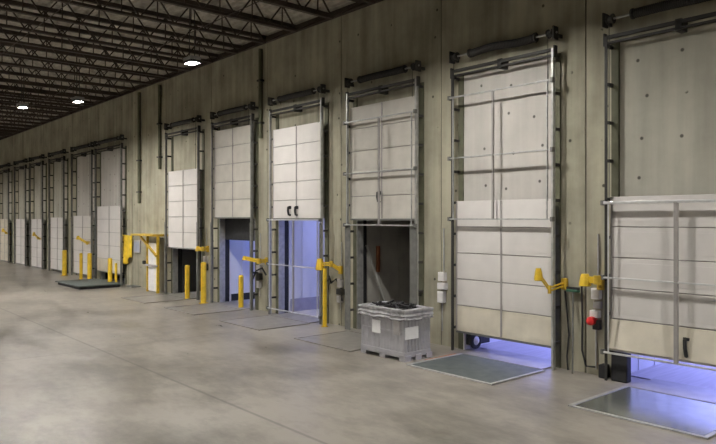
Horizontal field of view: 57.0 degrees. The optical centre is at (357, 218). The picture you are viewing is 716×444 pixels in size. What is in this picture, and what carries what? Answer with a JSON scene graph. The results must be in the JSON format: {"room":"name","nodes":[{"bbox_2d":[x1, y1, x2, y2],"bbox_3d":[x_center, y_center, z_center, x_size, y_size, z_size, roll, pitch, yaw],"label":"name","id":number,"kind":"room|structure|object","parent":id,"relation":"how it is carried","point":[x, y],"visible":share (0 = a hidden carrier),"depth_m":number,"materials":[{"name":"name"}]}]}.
{"room":"distribution center","nodes":[
{"label":"distribution center","id":0,"kind":"room"},
{"bbox_2d":[0,0,354,129],"bbox_3d":[-20.232,-5.167,22.164,23.090,0.120,66.600,0,0,-41],"label":"ceiling","id":1,"kind":"structure","parent":0,"point":[268,10],"depth_m":18.12,"materials":[{"name":"metal"}]},
{"bbox_2d":[17,68,27,108],"bbox_3d":[-11.277,-4.407,22.184,0.280,1.360,0.400,0,0,-41],"label":"light","id":2,"kind":"object","parent":1,"relation":"hanging from","point":[22,105],"visible":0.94,"depth_m":22.08,"materials":[{"name":"white"}]},
{"bbox_2d":[0,112,53,127],"bbox_3d":[-23.440,-4.782,25.738,22.130,0.650,0.100,0,0,-41],"label":"joist","id":3,"kind":"object","parent":1,"relation":"attached to","point":[25,116],"visible":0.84,"depth_m":31.94,"materials":[{"name":"metal"}]},
{"bbox_2d":[0,107,62,124],"bbox_3d":[-22.542,-4.782,24.704,22.130,0.650,0.100,0,0,-41],"label":"joist","id":4,"kind":"object","parent":1,"relation":"attached to","point":[15,110],"visible":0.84,"depth_m":30.84,"materials":[{"name":"metal"}]},
{"bbox_2d":[0,102,72,121],"bbox_3d":[-21.644,-4.782,23.669,22.130,0.650,0.100,0,0,-41],"label":"joist","id":5,"kind":"object","parent":1,"relation":"attached to","point":[1,103],"visible":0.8,"depth_m":29.73,"materials":[{"name":"metal"}]},
{"bbox_2d":[0,97,82,117],"bbox_3d":[-20.746,-4.782,22.634,22.130,0.650,0.100,0,0,-41],"label":"joist","id":6,"kind":"object","parent":1,"relation":"attached to","point":[3,98],"visible":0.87,"depth_m":28.52,"materials":[{"name":"metal"}]},
{"bbox_2d":[0,91,93,113],"bbox_3d":[-19.848,-4.782,21.599,22.130,0.650,0.100,0,0,-41],"label":"joist","id":7,"kind":"object","parent":1,"relation":"attached to","point":[2,92],"visible":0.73,"depth_m":27.38,"materials":[{"name":"metal"}]},
{"bbox_2d":[0,85,104,109],"bbox_3d":[-18.950,-4.782,20.565,22.130,0.650,0.100,0,0,-41],"label":"joist","id":8,"kind":"object","parent":1,"relation":"attached to","point":[4,86],"visible":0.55,"depth_m":26.23,"materials":[{"name":"metal"}]},
{"bbox_2d":[0,78,117,105],"bbox_3d":[-18.052,-4.782,19.530,22.130,0.650,0.100,0,0,-41],"label":"joist","id":9,"kind":"object","parent":1,"relation":"attached to","point":[1,94],"visible":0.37,"depth_m":25.06,"materials":[{"name":"metal"}]},
{"bbox_2d":[0,70,130,101],"bbox_3d":[-17.155,-4.782,18.495,22.130,0.650,0.100,0,0,-41],"label":"joist","id":10,"kind":"object","parent":1,"relation":"attached to","point":[2,88],"visible":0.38,"depth_m":23.81,"materials":[{"name":"metal"}]},
{"bbox_2d":[0,64,144,96],"bbox_3d":[-16.257,-4.782,17.460,22.130,0.650,0.100,0,0,-41],"label":"joist","id":11,"kind":"object","parent":1,"relation":"attached to","point":[35,70],"visible":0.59,"depth_m":22.71,"materials":[{"name":"metal"}]},
{"bbox_2d":[72,59,83,102],"bbox_3d":[-8.958,-4.407,21.115,0.280,1.360,0.400,0,0,-41],"label":"light","id":12,"kind":"object","parent":1,"relation":"hanging from","point":[76,99],"visible":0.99,"depth_m":21.01,"materials":[{"name":"white"}]},
{"bbox_2d":[0,54,160,90],"bbox_3d":[-15.359,-4.782,16.426,22.130,0.650,0.100,0,0,-41],"label":"joist","id":13,"kind":"object","parent":1,"relation":"attached to","point":[6,55],"visible":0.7,"depth_m":21.54,"materials":[{"name":"metal"}]},
{"bbox_2d":[0,41,177,84],"bbox_3d":[-14.461,-4.782,15.391,22.130,0.650,0.100,0,0,-41],"label":"joist","id":14,"kind":"object","parent":1,"relation":"attached to","point":[62,53],"visible":0.77,"depth_m":20.40,"materials":[{"name":"metal"}]},
{"bbox_2d":[0,29,196,78],"bbox_3d":[-13.563,-4.782,14.356,22.130,0.650,0.100,0,0,-41],"label":"joist","id":15,"kind":"object","parent":1,"relation":"attached to","point":[9,32],"visible":0.91,"depth_m":19.22,"materials":[{"name":"metal"}]},
{"bbox_2d":[0,14,217,70],"bbox_3d":[-12.665,-4.782,13.322,22.130,0.650,0.100,0,0,-41],"label":"joist","id":16,"kind":"object","parent":1,"relation":"attached to","point":[28,22],"visible":0.86,"depth_m":18.06,"materials":[{"name":"metal"}]},
{"bbox_2d":[0,0,241,62],"bbox_3d":[-11.767,-4.782,12.287,22.130,0.650,0.100,0,0,-41],"label":"joist","id":17,"kind":"object","parent":1,"relation":"attached to","point":[44,9],"visible":0.89,"depth_m":16.90,"materials":[{"name":"metal"}]},
{"bbox_2d":[0,0,265,53],"bbox_3d":[-10.869,-4.782,11.252,22.130,0.650,0.100,0,0,-41],"label":"joist","id":18,"kind":"object","parent":1,"relation":"attached to","point":[102,2],"visible":0.92,"depth_m":16.06,"materials":[{"name":"metal"}]},
{"bbox_2d":[50,0,294,43],"bbox_3d":[-9.972,-4.782,10.217,22.130,0.650,0.100,0,0,-41],"label":"joist","id":19,"kind":"object","parent":1,"relation":"attached to","point":[191,2],"visible":0.9,"depth_m":15.48,"materials":[{"name":"metal"}]},
{"bbox_2d":[183,9,200,65],"bbox_3d":[-3.987,-4.407,15.852,0.280,1.360,0.400,0,0,-41],"label":"light","id":20,"kind":"object","parent":1,"relation":"hanging from","point":[192,60],"visible":0.94,"depth_m":15.75,"materials":[{"name":"white"}]},
{"bbox_2d":[153,0,327,32],"bbox_3d":[-9.074,-4.782,9.182,22.130,0.650,0.100,0,0,-41],"label":"joist","id":21,"kind":"object","parent":1,"relation":"attached to","point":[171,2],"visible":0.81,"depth_m":14.88,"materials":[{"name":"metal"}]},
{"bbox_2d":[255,0,363,19],"bbox_3d":[-8.176,-4.782,8.148,22.130,0.650,0.100,0,0,-41],"label":"joist","id":22,"kind":"object","parent":1,"relation":"attached to","point":[272,2],"visible":0.94,"depth_m":14.27,"materials":[{"name":"metal"}]},
{"bbox_3d":[-27.929,-4.781,30.912,22.130,0.650,0.100,0,0,-41],"label":"joist","id":23,"kind":"object","parent":1,"relation":"attached to","visible":0},
{"bbox_2d":[1,0,261,119],"bbox_3d":[-14.148,-4.436,27.443,0.020,0.017,65.600,0,0,-41],"label":"rod","id":24,"kind":"object","parent":23,"relation":"attached to","point":[259,0],"visible":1,"depth_m":17.18,"materials":[{"name":"metal"}]},
{"bbox_2d":[0,0,715,377],"bbox_3d":[-11.860,-1.296,29.429,0.160,7.820,65.976,0,0,-41],"label":"wall","id":25,"kind":"structure","parent":0,"point":[386,34],"depth_m":14.80,"materials":[{"name":"concrete"}]},
{"bbox_2d":[0,219,9,261],"bbox_3d":[-21.506,1.308,40.197,0.047,2.571,2.200,0,0,-41],"label":"door","id":26,"kind":"structure","parent":25,"relation":"in","point":[3,222],"depth_m":40.18,"materials":[{"name":"metal"}]},
{"bbox_2d":[0,163,12,262],"bbox_3d":[-21.502,-0.356,40.201,0.285,5.940,2.410,0,0,-41],"label":"door frame","id":27,"kind":"structure","parent":25,"relation":"attached to","point":[7,164],"depth_m":39.48,"materials":[{"name":"metal"}]},
{"bbox_2d":[3,172,10,261],"bbox_3d":[-21.402,-0.117,40.288,0.020,5.460,2.030,0,0,-41],"label":"trim","id":28,"kind":"structure","parent":25,"relation":"attached to","point":[5,175],"depth_m":40.41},
{"bbox_2d":[13,158,28,265],"bbox_3d":[-19.088,-0.356,37.419,0.285,5.940,2.410,0,0,-41],"label":"door frame","id":29,"kind":"structure","parent":25,"relation":"attached to","point":[24,160],"depth_m":37.64,"materials":[{"name":"metal"}]},
{"bbox_2d":[16,219,26,264],"bbox_3d":[-19.092,1.308,37.415,0.047,2.571,2.200,0,0,-41],"label":"door","id":30,"kind":"structure","parent":25,"relation":"in","point":[20,223],"depth_m":37.33,"materials":[{"name":"metal"}]},
{"bbox_2d":[19,168,28,265],"bbox_3d":[-18.988,-0.117,37.506,0.020,5.460,2.030,0,0,-41],"label":"trim","id":31,"kind":"structure","parent":25,"relation":"attached to","point":[21,171],"depth_m":37.37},
{"bbox_2d":[31,219,43,268],"bbox_3d":[-17.012,1.308,35.018,0.047,2.571,2.200,0,0,-41],"label":"door","id":32,"kind":"structure","parent":25,"relation":"in","point":[35,223],"depth_m":35.09,"materials":[{"name":"metal"}]},
{"bbox_2d":[29,154,46,268],"bbox_3d":[-17.008,-0.356,35.022,0.285,5.940,2.410,0,0,-41],"label":"door frame","id":33,"kind":"structure","parent":25,"relation":"attached to","point":[42,156],"depth_m":34.32,"materials":[{"name":"metal"}]},
{"bbox_2d":[35,165,44,268],"bbox_3d":[-16.908,-0.117,35.109,0.020,5.460,2.030,0,0,-41],"label":"trim","id":34,"kind":"structure","parent":25,"relation":"attached to","point":[37,168],"depth_m":35.16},
{"bbox_2d":[50,217,62,270],"bbox_3d":[-14.749,1.243,32.410,0.047,2.601,2.200,0,0,-41],"label":"door","id":35,"kind":"structure","parent":25,"relation":"in","point":[56,223],"depth_m":32.51,"materials":[{"name":"metal"}]},
{"bbox_2d":[48,149,68,272],"bbox_3d":[-14.745,-0.356,32.414,0.285,5.940,2.410,0,0,-41],"label":"door frame","id":36,"kind":"structure","parent":25,"relation":"attached to","point":[63,151],"depth_m":31.99,"materials":[{"name":"metal"}]},
{"bbox_2d":[54,160,66,271],"bbox_3d":[-14.644,-0.117,32.501,0.020,5.460,2.030,0,0,-41],"label":"trim","id":37,"kind":"structure","parent":25,"relation":"attached to","point":[58,166],"depth_m":32.54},
{"bbox_2d":[73,216,90,275],"bbox_3d":[-12.355,1.198,29.651,0.047,2.651,2.539,0,0,-41],"label":"door","id":38,"kind":"structure","parent":25,"relation":"in","point":[81,224],"depth_m":29.76,"materials":[{"name":"metal"}]},
{"bbox_2d":[70,142,96,278],"bbox_3d":[-12.351,-0.356,29.655,0.285,5.940,2.749,0,0,-41],"label":"door frame","id":39,"kind":"structure","parent":25,"relation":"attached to","point":[91,144],"depth_m":29.25,"materials":[{"name":"metal"}]},
{"bbox_2d":[77,155,93,277],"bbox_3d":[-12.250,-0.117,29.742,0.020,5.460,2.369,0,0,-41],"label":"trim","id":40,"kind":"structure","parent":25,"relation":"attached to","point":[83,163],"depth_m":29.78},
{"bbox_2d":[97,206,122,274],"bbox_3d":[-10.255,0.864,27.231,0.047,2.762,2.792,0,0,-41],"label":"door","id":41,"kind":"structure","parent":25,"relation":"in","point":[108,217],"depth_m":27.28,"materials":[{"name":"metal"}]},
{"bbox_2d":[94,134,126,284],"bbox_3d":[-10.190,-0.356,27.287,0.445,5.940,3.002,0,0,-41],"label":"door frame","id":42,"kind":"structure","parent":25,"relation":"attached to","point":[121,137],"depth_m":26.33,"materials":[{"name":"metal"}]},
{"bbox_2d":[101,147,124,217],"bbox_3d":[-10.150,-1.427,27.322,0.020,2.840,2.622,0,0,-41],"label":"panel","id":43,"kind":"object","parent":25,"relation":"attached to","point":[110,160],"depth_m":27.32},
{"bbox_2d":[123,235,131,263],"bbox_3d":[-9.181,1.226,26.067,0.109,1.154,1.288,0,0,-41],"label":"tarp","id":44,"kind":"object","parent":25,"relation":"hanging from","point":[127,245],"visible":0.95,"depth_m":25.97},
{"bbox_2d":[136,92,141,202],"bbox_3d":[-8.335,-2.696,25.128,0.147,4.220,0.180,0,0,-41],"label":"pipe","id":45,"kind":"object","parent":25,"relation":"attached to","point":[138,160],"visible":1,"depth_m":25.08,"materials":[{"name":"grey metal"}]},
{"bbox_2d":[157,85,162,168],"bbox_3d":[-7.141,-3.296,23.753,0.147,3.020,0.180,0,0,-41],"label":"pipe","id":46,"kind":"object","parent":25,"relation":"attached to","point":[159,123],"visible":1,"depth_m":23.70,"materials":[{"name":"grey metal"}]},
{"bbox_2d":[178,249,181,292],"bbox_3d":[-5.545,1.163,22.451,0.228,3.300,2.902,0,0,-41],"label":"seal","id":47,"kind":"object","parent":25,"relation":"attached to","point":[179,250],"visible":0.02,"depth_m":23.36,"materials":[{"name":"black rubber"}]},
{"bbox_2d":[168,168,196,249],"bbox_3d":[-5.866,-0.306,22.173,0.047,2.654,2.292,0,0,-41],"label":"door","id":48,"kind":"structure","parent":25,"relation":"in","point":[182,184],"depth_m":22.17,"materials":[{"name":"metal"}]},
{"bbox_2d":[164,115,204,299],"bbox_3d":[-5.801,-0.356,22.229,0.445,5.940,2.502,0,0,-41],"label":"door frame","id":49,"kind":"structure","parent":25,"relation":"attached to","point":[174,252],"depth_m":21.46,"materials":[{"name":"metal"}]},
{"bbox_2d":[1,0,383,139],"bbox_3d":[-11.965,-5.016,29.337,0.120,0.140,66.000,0,0,-41],"label":"trim","id":50,"kind":"structure","parent":25,"relation":"attached to","point":[335,12],"depth_m":18.74,"materials":[{"name":"metal"}]},
{"bbox_2d":[214,124,253,218],"bbox_3d":[-3.730,-1.356,19.712,0.047,2.704,2.224,0,0,-41],"label":"door","id":51,"kind":"structure","parent":25,"relation":"in","point":[232,145],"depth_m":19.69,"materials":[{"name":"metal"}]},
{"bbox_2d":[210,102,258,310],"bbox_3d":[-3.665,-0.356,19.768,0.445,5.940,2.434,0,0,-41],"label":"door frame","id":52,"kind":"structure","parent":25,"relation":"attached to","point":[220,228],"depth_m":19.33,"materials":[{"name":"metal"}]},
{"bbox_2d":[225,218,254,301],"bbox_3d":[-3.410,1.163,19.990,0.228,3.300,2.834,0,0,-41],"label":"seal","id":53,"kind":"object","parent":25,"relation":"attached to","point":[238,228],"visible":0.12,"depth_m":20.30,"materials":[{"name":"black rubber"}]},
{"bbox_2d":[242,256,267,264],"bbox_3d":[-2.898,1.173,18.595,0.702,0.233,0.371,0,0,33],"label":"light","id":54,"kind":"object","parent":25,"relation":"attached to","point":[257,260],"visible":0.87,"depth_m":18.46,"materials":[{"name":"yellow paint"}]},
{"bbox_2d":[256,233,262,295],"bbox_3d":[-2.816,1.318,18.787,0.128,1.791,0.200,0,0,-41],"label":"station","id":55,"kind":"object","parent":25,"relation":"attached to","point":[259,276],"visible":1,"depth_m":18.76,"materials":[{"name":"metal"}]},
{"bbox_2d":[257,49,263,137],"bbox_3d":[-2.764,-3.546,18.707,0.147,2.520,0.180,0,0,-41],"label":"pipe","id":56,"kind":"object","parent":25,"relation":"attached to","point":[260,80],"visible":1,"depth_m":18.66,"materials":[{"name":"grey metal"}]},
{"bbox_2d":[285,220,287,312],"bbox_3d":[-1.278,1.163,17.533,0.228,3.300,2.822,0,0,-41],"label":"seal","id":57,"kind":"object","parent":25,"relation":"attached to","point":[286,221],"visible":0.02,"depth_m":18.42,"materials":[{"name":"black rubber"}]},
{"bbox_2d":[266,218,321,318],"bbox_3d":[-1.702,1.233,17.166,0.080,2.480,2.392,0,0,-41],"label":"gate","id":58,"kind":"object","parent":25,"relation":"attached to","point":[267,219],"visible":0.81,"depth_m":17.11,"materials":[{"name":"metal"}]},
{"bbox_2d":[273,122,319,218],"bbox_3d":[-1.636,-1.198,17.222,0.147,2.449,2.212,0,0,-41],"label":"door","id":59,"kind":"structure","parent":25,"relation":"in","point":[296,149],"depth_m":17.21,"materials":[{"name":"metal"}]},
{"bbox_2d":[268,84,329,324],"bbox_3d":[-1.534,-0.356,17.311,0.445,5.940,2.422,0,0,-41],"label":"door frame","id":60,"kind":"structure","parent":25,"relation":"attached to","point":[280,224],"depth_m":17.06,"materials":[{"name":"metal"}]},
{"bbox_2d":[315,258,342,273],"bbox_3d":[-0.729,1.165,16.070,0.682,0.370,0.310,0,0,18],"label":"light","id":61,"kind":"object","parent":25,"relation":"attached to","point":[320,263],"visible":0.96,"depth_m":16.06,"materials":[{"name":"yellow paint"}]},
{"bbox_2d":[336,242,344,309],"bbox_3d":[-0.430,1.392,16.038,0.128,1.642,0.205,0,0,-41],"label":"station","id":62,"kind":"object","parent":25,"relation":"attached to","point":[340,282],"visible":1,"depth_m":16.01,"materials":[{"name":"metal"}]},
{"bbox_2d":[363,220,366,302],"bbox_3d":[0.864,1.163,15.065,0.228,3.300,2.790,0,0,-41],"label":"seal","id":63,"kind":"object","parent":25,"relation":"attached to","point":[364,221],"visible":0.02,"depth_m":15.94,"materials":[{"name":"black rubber"}]},
{"bbox_2d":[343,109,416,227],"bbox_3d":[0.441,-1.053,14.697,0.080,2.480,2.360,0,0,-41],"label":"gate","id":64,"kind":"object","parent":25,"relation":"attached to","point":[346,173],"visible":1,"depth_m":14.65,"materials":[{"name":"metal"}]},
{"bbox_2d":[350,96,414,219],"bbox_3d":[0.506,-1.287,14.754,0.147,2.649,2.180,0,0,-41],"label":"door","id":65,"kind":"structure","parent":25,"relation":"in","point":[395,130],"depth_m":14.71,"materials":[{"name":"metal"}]},
{"bbox_2d":[344,60,424,329],"bbox_3d":[0.609,-0.356,14.843,0.445,5.940,2.390,0,0,-41],"label":"door frame","id":66,"kind":"structure","parent":25,"relation":"attached to","point":[416,234],"depth_m":14.44,"materials":[{"name":"metal"}]},
{"bbox_2d":[341,0,441,344],"bbox_3d":[-8.171,-1.296,25.179,0.138,7.820,43.501,0,0,-41],"label":"trim","id":67,"kind":"structure","parent":25,"relation":"attached to","point":[441,0],"depth_m":13.67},
{"bbox_2d":[437,228,447,330],"bbox_3d":[1.728,1.256,13.550,0.128,2.114,0.215,0,0,-41],"label":"station","id":68,"kind":"object","parent":25,"relation":"attached to","point":[442,276],"visible":1,"depth_m":13.53,"materials":[{"name":"white paint"}]},
{"bbox_2d":[447,77,554,221],"bbox_3d":[2.580,-1.191,12.232,0.080,2.480,2.379,0,0,-41],"label":"gate","id":69,"kind":"object","parent":25,"relation":"attached to","point":[552,79],"visible":1,"depth_m":12.28,"materials":[{"name":"metal"}]},
{"bbox_2d":[456,199,550,347],"bbox_3d":[2.683,0.956,12.321,0.047,2.610,2.199,0,0,-41],"label":"door","id":70,"kind":"structure","parent":25,"relation":"in","point":[498,296],"depth_m":12.25,"materials":[{"name":"metal"}]},
{"bbox_2d":[449,25,562,369],"bbox_3d":[2.748,-0.356,12.377,0.445,5.940,2.409,0,0,-41],"label":"door frame","id":71,"kind":"structure","parent":25,"relation":"attached to","point":[503,64],"depth_m":11.60,"materials":[{"name":"metal"}]},
{"bbox_2d":[464,58,550,200],"bbox_3d":[2.788,-1.427,12.412,0.020,2.840,2.029,0,0,-41],"label":"wall panel","id":72,"kind":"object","parent":25,"relation":"attached to","point":[519,112],"depth_m":12.36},
{"bbox_2d":[534,268,567,293],"bbox_3d":[3.324,1.062,11.335,0.665,0.434,0.162,0,0,-20],"label":"light","id":73,"kind":"object","parent":25,"relation":"attached to","point":[538,276],"visible":1,"depth_m":11.24,"materials":[{"name":"yellow paint"}]},
{"bbox_2d":[564,291,569,369],"bbox_3d":[3.618,1.952,11.409,0.048,1.400,0.101,0,0,-41],"label":"cable","id":74,"kind":"object","parent":73,"relation":"hanging from","point":[564,291],"visible":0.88,"depth_m":11.39,"materials":[{"name":"black rubber"}]},
{"bbox_2d":[579,274,603,289],"bbox_3d":[3.881,1.044,10.862,0.400,0.270,0.396,0,0,-41],"label":"light","id":75,"kind":"object","parent":25,"relation":"attached to","point":[585,280],"visible":0.88,"depth_m":10.79,"materials":[{"name":"yellow paint"}]},
{"bbox_2d":[586,234,601,368],"bbox_3d":[3.918,1.386,10.971,0.200,2.256,0.202,0,0,-41],"label":"station","id":76,"kind":"object","parent":25,"relation":"attached to","point":[596,324],"visible":1,"depth_m":10.96,"materials":[{"name":"white paint"}]},
{"bbox_2d":[581,286,594,367],"bbox_3d":[3.868,1.810,11.106,0.032,1.370,0.262,0,0,-41],"label":"cable","id":77,"kind":"object","parent":76,"relation":"attached to","point":[581,286],"visible":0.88,"depth_m":11.17,"materials":[{"name":"black rubber"}]},
{"bbox_2d":[600,199,715,370],"bbox_3d":[4.715,0.946,9.772,0.080,2.480,2.380,0,0,-41],"label":"gate","id":78,"kind":"object","parent":25,"relation":"attached to","point":[676,282],"visible":1,"depth_m":9.76,"materials":[{"name":"metal"}]},
{"bbox_2d":[602,0,715,380],"bbox_3d":[4.883,-0.356,9.917,0.445,5.940,2.410,0,0,-41],"label":"door frame","id":79,"kind":"structure","parent":25,"relation":"attached to","point":[681,24],"depth_m":10.64,"materials":[{"name":"metal"}]},
{"bbox_2d":[609,194,715,366],"bbox_3d":[4.780,0.890,9.828,0.147,2.484,2.200,0,0,-41],"label":"door","id":80,"kind":"structure","parent":25,"relation":"in","point":[641,235],"depth_m":10.04,"materials":[{"name":"white metal"}]},
{"bbox_2d":[620,23,715,196],"bbox_3d":[4.922,-1.427,9.952,0.020,2.840,2.030,0,0,-41],"label":"wall panel","id":81,"kind":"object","parent":25,"relation":"attached to","point":[668,80],"depth_m":10.12,"materials":[{"name":"concrete"}]},
{"bbox_2d":[0,260,715,443],"bbox_3d":[-20.319,2.739,22.088,22.860,0.250,66.600,0,0,-41],"label":"floor","id":82,"kind":"structure","parent":0,"point":[85,366],"depth_m":10.34,"materials":[{"name":"concrete"}]},
{"bbox_2d":[60,250,67,275],"bbox_3d":[-13.500,2.028,30.358,0.335,1.172,0.340,0,0,-41],"label":"bollard","id":83,"kind":"object","parent":82,"relation":"on","point":[64,252],"visible":1,"depth_m":30.28,"materials":[{"name":"metal"}]},
{"bbox_2d":[78,253,82,279],"bbox_3d":[-11.906,2.045,28.369,0.218,1.137,0.221,0,0,-41],"label":"bollard","id":84,"kind":"object","parent":82,"relation":"on","point":[80,254],"visible":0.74,"depth_m":28.32,"materials":[{"name":"metal"}]},
{"bbox_2d":[55,278,122,289],"bbox_3d":[-10.512,2.543,25.732,1.650,0.140,2.750,0,0,-41],"label":"plate","id":85,"kind":"object","parent":82,"relation":"on","point":[80,284],"visible":0.96,"depth_m":25.17,"materials":[{"name":"grey metal"}]},
{"bbox_2d":[108,258,111,281],"bbox_3d":[-9.708,2.077,25.835,0.285,1.073,0.289,0,0,-41],"label":"bollard","id":86,"kind":"object","parent":85,"relation":"on","point":[109,259],"visible":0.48,"depth_m":25.76,"materials":[{"name":"metal"}]},
{"bbox_2d":[87,253,91,278],"bbox_3d":[-11.335,2.032,27.863,0.301,1.164,0.306,0,0,-41],"label":"bollard","id":87,"kind":"object","parent":82,"relation":"on","point":[89,255],"visible":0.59,"depth_m":27.79,"materials":[{"name":"metal"}]},
{"bbox_2d":[130,233,167,292],"bbox_3d":[-7.524,1.582,23.738,0.550,2.063,1.989,0,0,-41],"label":"stand","id":88,"kind":"object","parent":82,"relation":"on","point":[151,263],"visible":1,"depth_m":23.42,"materials":[{"name":"yellow paint"}]},
{"bbox_2d":[130,233,167,236],"bbox_3d":[-7.524,0.585,23.738,0.550,0.070,1.989,0,0,-41],"label":"shelf","id":89,"kind":"object","parent":88,"relation":"attached to","point":[138,234],"depth_m":23.26,"materials":[{"name":"metal"}]},
{"bbox_2d":[121,293,200,303],"bbox_3d":[-6.328,2.602,21.772,2.280,0.024,1.880,0,0,-41],"label":"dock leveler","id":90,"kind":"object","parent":82,"relation":"on","point":[144,299],"visible":0.92,"depth_m":21.67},
{"bbox_2d":[184,265,189,298],"bbox_3d":[-5.553,2.061,21.469,0.251,1.106,0.255,0,0,-41],"label":"bollard","id":91,"kind":"object","parent":90,"relation":"on","point":[187,267],"visible":0.98,"depth_m":21.41,"materials":[{"name":"metal"}]},
{"bbox_2d":[199,262,207,303],"bbox_3d":[-4.769,1.976,20.372,0.285,1.276,0.289,0,0,-41],"label":"bollard","id":92,"kind":"object","parent":82,"relation":"on","point":[203,264],"visible":0.98,"depth_m":20.30,"materials":[{"name":"metal"}]},
{"bbox_2d":[164,301,254,314],"bbox_3d":[-4.192,2.602,19.311,2.280,0.024,1.880,0,0,-41],"label":"dock leveler","id":93,"kind":"object","parent":82,"relation":"on","point":[207,308],"visible":0.93,"depth_m":19.08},
{"bbox_2d":[238,275,243,307],"bbox_3d":[-3.422,2.131,19.306,0.251,0.965,0.255,0,0,-41],"label":"bollard","id":94,"kind":"object","parent":93,"relation":"on","point":[240,277],"visible":0.93,"depth_m":19.25,"materials":[{"name":"metal"}]},
{"bbox_2d":[219,313,318,330],"bbox_3d":[-2.061,2.602,16.854,2.280,0.024,1.880,0,0,-41],"label":"dock leveler","id":95,"kind":"object","parent":82,"relation":"on","point":[264,322],"visible":0.89,"depth_m":16.67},
{"bbox_2d":[321,268,327,326],"bbox_3d":[-0.803,1.904,15.970,0.167,1.420,0.170,0,0,-41],"label":"bollard","id":96,"kind":"object","parent":82,"relation":"on","point":[324,269],"visible":1,"depth_m":15.93,"materials":[{"name":"metal"}]},
{"bbox_2d":[294,329,360,351],"bbox_3d":[0.082,2.602,14.386,2.280,0.024,1.880,0,0,-41],"label":"dock leveler","id":97,"kind":"object","parent":82,"relation":"on","point":[350,341],"visible":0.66,"depth_m":14.19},
{"bbox_2d":[361,314,431,361],"bbox_3d":[0.714,2.148,12.680,0.745,0.930,1.251,0,0,-41],"label":"crate","id":98,"kind":"object","parent":82,"relation":"on","point":[409,341],"visible":0.82,"depth_m":12.32,"materials":[{"name":"plastic"}]},
{"bbox_2d":[372,299,416,309],"bbox_3d":[0.708,2.011,12.686,0.442,0.861,0.933,0,0,-41],"label":"heap","id":99,"kind":"object","parent":98,"relation":"on","point":[390,304],"visible":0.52,"depth_m":12.57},
{"bbox_2d":[358,301,433,321],"bbox_3d":[0.714,1.773,12.680,0.795,0.234,1.302,0,0,-41],"label":"liner","id":100,"kind":"object","parent":98,"relation":"on","point":[421,312],"visible":0.88,"depth_m":12.30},
{"bbox_2d":[466,334,489,348],"bbox_3d":[2.417,2.406,13.228,0.670,0.355,0.250,0,0,-41],"label":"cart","id":101,"kind":"object","parent":82,"relation":"on","point":[474,341],"visible":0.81,"depth_m":13.08,"materials":[{"name":"black metal"}]},
{"bbox_2d":[406,348,550,385],"bbox_3d":[2.305,2.602,11.824,2.280,0.024,1.980,0,0,-41],"label":"dock leveler","id":102,"kind":"object","parent":82,"relation":"on","point":[489,366],"visible":0.97,"depth_m":11.68,"materials":[{"name":"metal"}]},
{"bbox_2d":[566,286,579,373],"bbox_3d":[3.611,1.888,11.230,0.245,1.436,0.246,0,0,-41],"label":"push broom","id":103,"kind":"object","parent":82,"relation":"on","point":[568,289],"visible":1,"depth_m":11.21,"materials":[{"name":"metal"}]},
{"bbox_2d":[599,363,609,377],"bbox_3d":[4.047,2.503,10.854,0.160,0.220,0.120,0,0,-41],"label":"bumper cover","id":104,"kind":"object","parent":82,"relation":"on","point":[601,366],"visible":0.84,"depth_m":10.82,"materials":[{"name":"black rubber"}]},
{"bbox_2d":[611,351,630,382],"bbox_3d":[4.225,2.378,10.598,0.155,0.470,0.268,0,0,-41],"label":"bumper cover","id":105,"kind":"object","parent":82,"relation":"on","point":[620,365],"visible":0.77,"depth_m":10.53,"materials":[{"name":"black rubber"}]},
{"bbox_2d":[568,379,715,439],"bbox_3d":[4.432,2.602,9.281,2.400,0.024,1.850,0,0,-41],"label":"dock leveler","id":106,"kind":"object","parent":82,"relation":"on","point":[690,410],"visible":1,"depth_m":9.18,"materials":[{"name":"metal"}]},
{"label":"outside","id":107,"kind":"structure","parent":0,"visible":0},
{"bbox_2d":[631,354,715,389],"bbox_3d":[7.517,1.313,12.203,6.050,3.000,2.370,0,0,-41],"label":"trailer","id":108,"kind":"object","parent":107,"point":[640,368],"visible":0.15,"depth_m":11.21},
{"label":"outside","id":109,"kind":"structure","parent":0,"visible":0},
{"bbox_2d":[479,338,550,358],"bbox_3d":[5.382,1.313,14.663,6.050,3.000,2.369,0,0,-41],"label":"trailer","id":110,"kind":"object","parent":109,"point":[514,347],"visible":0.02,"depth_m":13.29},
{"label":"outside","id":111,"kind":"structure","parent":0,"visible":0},
{"bbox_2d":[367,220,414,303],"bbox_3d":[3.243,1.313,17.128,6.050,3.000,2.350,0,0,-41],"label":"trailer","id":112,"kind":"object","parent":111,"point":[393,241],"visible":0.02,"depth_m":16.51,"materials":[{"name":"black"}]},
{"bbox_2d":[365,245,384,300],"bbox_3d":[0.450,1.415,16.175,0.699,1.578,0.020,0,0,-41],"label":"strap","id":113,"kind":"object","parent":112,"relation":"attached to","point":[367,248],"visible":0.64,"depth_m":16.14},
{"bbox_2d":[376,246,379,271],"bbox_3d":[0.493,0.989,16.192,0.080,0.637,0.070,0,0,-41],"label":"wooden block","id":114,"kind":"object","parent":112,"relation":"attached to","point":[377,247],"visible":1,"depth_m":16.16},
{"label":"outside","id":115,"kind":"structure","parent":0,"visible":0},
{"bbox_2d":[288,218,323,315],"bbox_3d":[1.100,1.313,19.597,6.050,3.000,2.382,0,0,-41],"label":"trailer","id":116,"kind":"object","parent":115,"point":[305,231],"visible":0.02,"depth_m":18.79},
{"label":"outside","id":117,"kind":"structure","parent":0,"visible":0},
{"bbox_2d":[229,240,254,304],"bbox_3d":[-1.031,1.313,22.054,6.050,3.000,2.394,0,0,-41],"label":"trailer","id":118,"kind":"object","parent":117,"point":[238,249],"visible":0.02,"depth_m":21.15,"materials":[{"name":"white metal"}]},
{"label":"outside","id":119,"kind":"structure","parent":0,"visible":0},
{"bbox_2d":[182,218,200,294],"bbox_3d":[-3.167,1.313,24.515,6.050,3.000,2.462,0,0,-41],"label":"trailer","id":120,"kind":"object","parent":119,"point":[188,256],"visible":0.05,"depth_m":23.65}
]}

